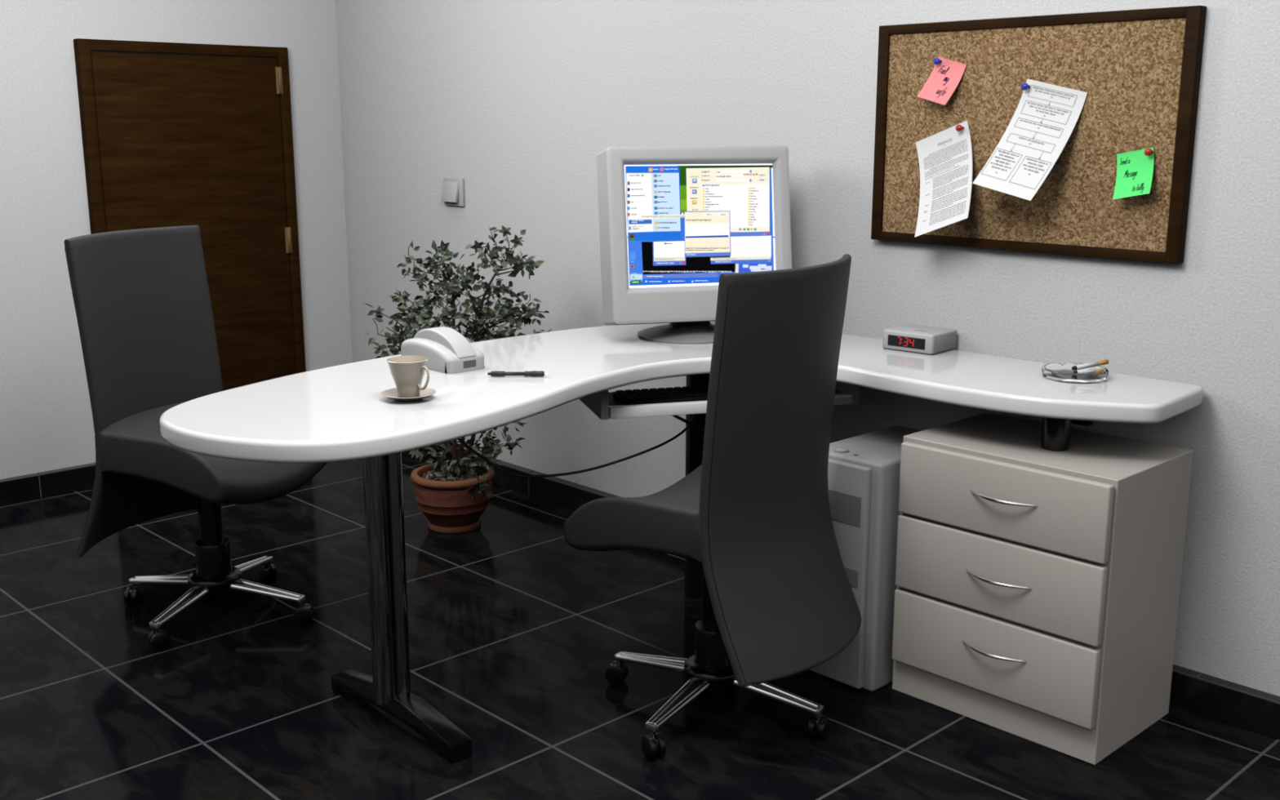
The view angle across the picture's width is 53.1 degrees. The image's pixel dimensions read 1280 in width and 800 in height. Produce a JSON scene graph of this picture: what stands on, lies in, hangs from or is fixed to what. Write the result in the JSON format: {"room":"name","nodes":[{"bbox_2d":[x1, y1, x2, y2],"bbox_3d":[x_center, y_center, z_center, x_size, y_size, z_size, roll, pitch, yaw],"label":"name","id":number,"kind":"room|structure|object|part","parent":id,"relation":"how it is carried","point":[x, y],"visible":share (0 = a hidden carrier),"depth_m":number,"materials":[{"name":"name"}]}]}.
{"room":"office","nodes":[
{"label":"office","id":0,"kind":"room"},
{"bbox_2d":[0,0,352,479],"bbox_3d":[-3.562,-0.886,3.842,6.000,3.192,0.090,-12,17,-43],"label":"wall","id":1,"kind":"structure","parent":0,"point":[46,424],"depth_m":5.11,"materials":[{"name":"paint"}]},
{"bbox_2d":[0,462,95,505],"bbox_3d":[-3.518,0.568,4.106,5.916,0.095,0.041,-12,17,-43],"label":"baseboard","id":2,"kind":"structure","parent":1,"relation":"attached to","point":[74,478],"depth_m":5.14,"materials":[{"name":"tile"}]},
{"bbox_2d":[73,38,306,391],"bbox_3d":[-1.866,-0.595,5.465,0.900,1.789,0.056,-12,17,-43],"label":"door","id":3,"kind":"structure","parent":1,"relation":"in","point":[174,134],"depth_m":5.43,"materials":[{"name":"brown wood"}]},
{"bbox_2d":[0,453,1279,799],"bbox_3d":[-1.248,1.151,1.813,6.000,0.072,6.600,-12,17,-43],"label":"floor","id":4,"kind":"structure","parent":0,"point":[516,630],"depth_m":3.35,"materials":[{"name":"tile"}]},
{"bbox_2d":[64,225,326,651],"bbox_3d":[-1.302,0.087,3.815,0.676,1.158,0.641,5,13,21],"label":"office chair","id":5,"kind":"object","parent":4,"relation":"on","point":[141,297],"visible":0.76,"depth_m":3.82,"materials":[{"name":"grey leather"}]},
{"bbox_3d":[-1.521,-0.044,3.869,0.206,0.924,0.534,5,13,21],"label":"backrest","id":6,"kind":"part","parent":5,"relation":"part of","materials":[{"name":"grey leather"}]},
{"bbox_3d":[-1.472,0.555,3.963,0.237,0.046,0.058,3,13,16],"label":"arm","id":7,"kind":"part","parent":5,"relation":"part of","materials":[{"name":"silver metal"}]},
{"bbox_3d":[-1.347,0.603,3.743,0.058,0.046,0.237,3,13,16],"label":"arm","id":8,"kind":"part","parent":5,"relation":"part of","materials":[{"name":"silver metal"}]},
{"bbox_3d":[-1.260,0.157,3.811,0.512,0.220,0.533,5,13,21],"label":"seat","id":9,"kind":"part","parent":5,"relation":"part of","materials":[{"name":"grey leather"}]},
{"bbox_3d":[-1.247,0.529,4.084,0.058,0.046,0.237,3,13,16],"label":"arm","id":10,"kind":"part","parent":5,"relation":"part of","materials":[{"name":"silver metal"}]},
{"bbox_3d":[-1.123,0.577,3.865,0.237,0.046,0.058,3,13,16],"label":"arm","id":11,"kind":"part","parent":5,"relation":"part of","materials":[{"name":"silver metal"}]},
{"bbox_2d":[361,225,551,533],"bbox_3d":[-0.631,-0.074,4.662,0.730,1.112,0.459,0,12,0],"label":"potted plant","id":12,"kind":"object","parent":4,"relation":"on","point":[453,494],"visible":0.74,"depth_m":4.63,"materials":[{"name":"ceramic"}]},
{"bbox_3d":[-0.694,0.371,4.766,0.286,0.198,0.286,-12,17,-43],"label":"pot","id":13,"kind":"part","parent":12,"relation":"part of","materials":[{"name":"ceramic"}]},
{"bbox_2d":[159,322,1204,763],"bbox_3d":[0.056,0.390,3.171,2.026,0.840,1.790,-12,17,-43],"label":"desk","id":14,"kind":"object","parent":4,"relation":"on","point":[340,412],"visible":0.84,"depth_m":3.10,"materials":[{"name":"white paint"}]},
{"bbox_2d":[381,386,435,401],"bbox_3d":[-0.540,-0.010,2.992,0.127,0.016,0.127,-12,17,-43],"label":"saucer","id":15,"kind":"object","parent":14,"relation":"on","point":[392,393],"visible":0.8,"depth_m":2.99,"materials":[{"name":"beige ceramic"}]},
{"bbox_2d":[386,355,429,397],"bbox_3d":[-0.540,-0.051,2.983,0.095,0.090,0.096,-3,13,-12],"label":"coffee cup","id":16,"kind":"object","parent":15,"relation":"on","point":[407,372],"visible":0.98,"depth_m":2.96,"materials":[{"name":"beige ceramic"}]},
{"bbox_3d":[-0.500,-0.051,2.957,0.039,0.058,0.006,8,15,33],"label":"handle","id":17,"kind":"part","parent":16,"relation":"part of","materials":[{"name":"beige ceramic"}]},
{"bbox_2d":[400,326,484,373],"bbox_3d":[-0.526,-0.141,3.400,0.120,0.099,0.231,-12,17,-43],"label":"telephone","id":18,"kind":"object","parent":14,"relation":"on","point":[446,350],"visible":0.88,"depth_m":3.34,"materials":[{"name":"white plastic"}]},
{"bbox_3d":[-0.521,-0.155,3.393,0.059,0.069,0.217,-12,17,-43],"label":"lever","id":19,"kind":"part","parent":18,"relation":"part of","materials":[{"name":"white plastic"}]},
{"bbox_2d":[487,370,551,377],"bbox_3d":[-0.306,-0.066,3.253,0.162,0.016,0.016,0,12,0],"label":"ballpoint pen","id":20,"kind":"object","parent":14,"relation":"on","point":[534,373],"visible":1,"depth_m":3.25,"materials":[{"name":"black plastic"}]},
{"bbox_2d":[457,413,695,477],"bbox_3d":[-0.188,0.065,3.537,0.831,0.266,0.103,-5,13,-23],"label":"cable","id":21,"kind":"object","parent":14,"relation":"hanging from","point":[686,428],"visible":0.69,"depth_m":3.51,"materials":[{"name":"black plastic"}]},
{"bbox_2d":[612,385,708,404],"bbox_3d":[0.206,-0.021,3.645,0.552,0.018,0.144,-3,13,-15],"label":"keyboard","id":22,"kind":"object","parent":14,"relation":"on","point":[686,393],"visible":0.48,"depth_m":3.57,"materials":[{"name":"black plastic"}]},
{"bbox_2d":[671,414,704,431],"bbox_3d":[0.170,0.062,3.722,0.253,0.150,0.047,-4,13,-19],"label":"cable","id":23,"kind":"object","parent":14,"relation":"hanging from","point":[677,416],"visible":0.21,"depth_m":3.70,"materials":[{"name":"black plastic"}]},
{"bbox_2d":[595,146,791,343],"bbox_3d":[0.140,-0.484,3.884,0.553,0.564,0.422,-3,13,-15],"label":"monitor","id":24,"kind":"object","parent":14,"relation":"on","point":[673,220],"visible":0.91,"depth_m":3.73,"materials":[{"name":"grey plastic"}]},
{"bbox_2d":[608,390,839,406],"bbox_3d":[0.225,-0.010,3.669,0.696,0.012,0.222,-3,13,-15],"label":"keyboard tray","id":25,"kind":"object","parent":14,"relation":"on","point":[613,402],"depth_m":3.51,"materials":[{"name":"white plastic"}]},
{"bbox_2d":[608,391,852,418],"bbox_3d":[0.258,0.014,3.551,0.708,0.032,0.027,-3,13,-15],"label":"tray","id":26,"kind":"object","parent":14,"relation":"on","point":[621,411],"depth_m":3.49,"materials":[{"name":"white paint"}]},
{"bbox_2d":[882,324,957,355],"bbox_3d":[0.796,-0.174,3.649,0.163,0.057,0.143,11,16,41],"label":"alarm clock","id":27,"kind":"object","parent":14,"relation":"on","point":[925,340],"visible":1,"depth_m":3.60,"materials":[{"name":"grey plastic"}]},
{"bbox_3d":[1.015,0.069,3.124,0.067,0.100,0.067,-12,17,-43],"label":"support post","id":28,"kind":"part","parent":14,"relation":"part of","materials":[{"name":"black"}]},
{"bbox_2d":[1041,362,1108,382],"bbox_3d":[1.100,-0.069,3.243,0.161,0.025,0.161,-12,17,-43],"label":"ashtray","id":29,"kind":"object","parent":14,"relation":"on","point":[1056,371],"visible":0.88,"depth_m":3.19,"materials":[{"name":"clear glass"}]},
{"bbox_2d":[1073,368,1103,373],"bbox_3d":[1.133,-0.071,3.237,0.075,0.015,0.012,0,12,-2],"label":"cigarette","id":30,"kind":"object","parent":29,"relation":"in","point":[1092,371],"visible":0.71,"depth_m":3.23,"materials":[{"name":"white paper"}]},
{"bbox_2d":[1071,359,1108,369],"bbox_3d":[1.143,-0.089,3.253,0.098,0.025,0.012,-2,12,-11],"label":"cigarette","id":31,"kind":"object","parent":29,"relation":"on","point":[1106,361],"visible":1,"depth_m":3.25,"materials":[{"name":"white paper"}]},
{"bbox_2d":[564,253,861,759],"bbox_3d":[0.193,0.230,3.158,0.675,1.158,0.640,10,15,37],"label":"office chair","id":32,"kind":"object","parent":4,"relation":"on","point":[779,602],"visible":1,"depth_m":2.93,"materials":[{"name":"grey leather"}]},
{"bbox_3d":[0.159,0.289,3.202,0.512,0.220,0.533,10,15,37],"label":"seat","id":33,"kind":"part","parent":32,"relation":"part of","materials":[{"name":"grey leather"}]},
{"bbox_3d":[0.038,0.685,3.366,0.237,0.046,0.058,8,15,33],"label":"arm","id":34,"kind":"part","parent":32,"relation":"part of","materials":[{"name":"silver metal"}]},
{"bbox_3d":[0.090,0.738,3.120,0.058,0.046,0.237,8,15,33],"label":"arm","id":35,"kind":"part","parent":32,"relation":"part of","materials":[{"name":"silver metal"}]},
{"bbox_3d":[0.341,0.727,3.170,0.237,0.046,0.058,8,15,33],"label":"arm","id":36,"kind":"part","parent":32,"relation":"part of","materials":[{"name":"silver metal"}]},
{"bbox_3d":[0.377,0.146,2.994,0.206,0.924,0.534,10,15,37],"label":"backrest","id":37,"kind":"part","parent":32,"relation":"part of","materials":[{"name":"grey leather"}]},
{"bbox_2d":[808,425,921,691],"bbox_3d":[0.665,0.420,3.522,0.419,0.632,0.240,-12,17,-43],"label":"computer tower","id":38,"kind":"object","parent":4,"relation":"on","point":[864,470],"visible":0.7,"depth_m":3.34,"materials":[{"name":"grey plastic"}]},
{"bbox_3d":[0.520,0.455,3.394,0.023,0.604,0.193,-12,17,-43],"label":"panel","id":39,"kind":"part","parent":38,"relation":"part of","materials":[{"name":"grey plastic"}]},
{"bbox_2d":[891,412,1193,764],"bbox_3d":[0.986,0.450,3.241,0.452,0.693,0.573,-12,17,-43],"label":"drawer unit","id":40,"kind":"object","parent":4,"relation":"on","point":[1037,593],"visible":1,"depth_m":3.08,"materials":[{"name":"grey laminate"}]},
{"bbox_3d":[0.851,0.615,3.113,0.037,0.009,0.176,-12,17,-43],"label":"handle","id":41,"kind":"part","parent":40,"relation":"part of","materials":[{"name":"silver metal"}]},
{"bbox_3d":[0.859,0.626,3.150,0.025,0.194,0.556,-12,17,-43],"label":"drawer","id":42,"kind":"part","parent":40,"relation":"part of","materials":[{"name":"grey laminate"}]},
{"bbox_3d":[0.851,0.434,3.074,0.037,0.009,0.176,-12,17,-43],"label":"handle","id":43,"kind":"part","parent":40,"relation":"part of","materials":[{"name":"silver metal"}]},
{"bbox_3d":[0.859,0.429,3.107,0.025,0.191,0.556,-12,17,-43],"label":"drawer","id":44,"kind":"part","parent":40,"relation":"part of","materials":[{"name":"grey laminate"}]},
{"bbox_3d":[0.851,0.236,3.030,0.037,0.009,0.176,-12,17,-43],"label":"handle","id":45,"kind":"part","parent":40,"relation":"part of","materials":[{"name":"silver metal"}]},
{"bbox_3d":[0.859,0.238,3.066,0.025,0.183,0.556,-12,17,-43],"label":"drawer","id":46,"kind":"part","parent":40,"relation":"part of","materials":[{"name":"grey laminate"}]},
{"bbox_2d":[334,0,1279,696],"bbox_3d":[0.920,-0.827,3.573,0.090,3.192,6.690,-12,17,-43],"label":"wall","id":47,"kind":"structure","parent":0,"point":[517,100],"depth_m":3.94,"materials":[{"name":"paint"}]},
{"bbox_2d":[440,177,465,206],"bbox_3d":[-0.775,-0.858,5.282,0.036,0.114,0.132,-12,17,-43],"label":"light switch","id":48,"kind":"object","parent":47,"relation":"attached to","point":[453,191],"visible":1,"depth_m":5.26,"materials":[{"name":"grey plastic"}]},
{"bbox_2d":[401,443,1279,739],"bbox_3d":[0.878,0.626,3.835,0.040,0.095,6.444,-12,17,-43],"label":"baseboard","id":49,"kind":"structure","parent":47,"relation":"attached to","point":[1234,704],"depth_m":3.27,"materials":[{"name":"tile"}]},
{"bbox_2d":[871,5,1206,263],"bbox_3d":[1.012,-0.704,3.410,0.033,0.607,0.920,-12,17,-43],"label":"cork board","id":50,"kind":"object","parent":47,"relation":"attached to","point":[1139,70],"visible":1,"depth_m":3.31,"materials":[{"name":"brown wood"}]},
{"bbox_2d":[933,57,942,64],"bbox_3d":[0.823,-0.933,3.530,0.032,0.019,0.019,-12,17,-43],"label":"pin","id":51,"kind":"object","parent":50,"relation":"attached to","point":[936,60],"visible":1,"depth_m":3.52,"materials":[{"name":"blue plastic"}]},
{"bbox_2d":[916,56,966,105],"bbox_3d":[0.827,-0.876,3.516,0.051,0.132,0.121,-12,17,-43],"label":"sticky note","id":52,"kind":"object","parent":50,"relation":"attached to","point":[945,77],"visible":1,"depth_m":3.52,"materials":[{"name":"pink paper"}]},
{"bbox_2d":[914,120,972,237],"bbox_3d":[0.827,-0.607,3.522,0.124,0.315,0.259,-12,17,-43],"label":"printed page","id":53,"kind":"object","parent":50,"relation":"attached to","point":[944,157],"visible":1,"depth_m":3.53,"materials":[{"name":"white paper"}]},
{"bbox_2d":[955,124,964,131],"bbox_3d":[0.879,-0.745,3.511,0.032,0.019,0.019,-12,17,-43],"label":"pin","id":54,"kind":"object","parent":50,"relation":"attached to","point":[958,127],"visible":1,"depth_m":3.50,"materials":[{"name":"red plastic"}]},
{"bbox_2d":[1021,83,1030,89],"bbox_3d":[1.012,-0.820,3.353,0.032,0.019,0.019,-12,17,-43],"label":"pin","id":55,"kind":"object","parent":50,"relation":"attached to","point":[1024,86],"visible":1,"depth_m":3.34,"materials":[{"name":"blue plastic"}]},
{"bbox_2d":[972,78,1087,200],"bbox_3d":[1.003,-0.674,3.305,0.142,0.306,0.230,-12,17,-43],"label":"chart sheet","id":56,"kind":"object","parent":50,"relation":"attached to","point":[1046,115],"visible":1,"depth_m":3.32,"materials":[{"name":"white paper"}]},
{"bbox_2d":[1112,147,1154,199],"bbox_3d":[1.219,-0.560,3.169,0.049,0.128,0.115,-12,17,-43],"label":"sticky note","id":57,"kind":"object","parent":50,"relation":"attached to","point":[1135,169],"visible":1,"depth_m":3.17,"materials":[{"name":"green paper"}]},
{"bbox_2d":[1144,148,1153,155],"bbox_3d":[1.251,-0.608,3.143,0.032,0.019,0.019,-12,17,-43],"label":"pin","id":58,"kind":"object","parent":50,"relation":"attached to","point":[1148,152],"visible":1,"depth_m":3.13,"materials":[{"name":"red plastic"}]}
]}

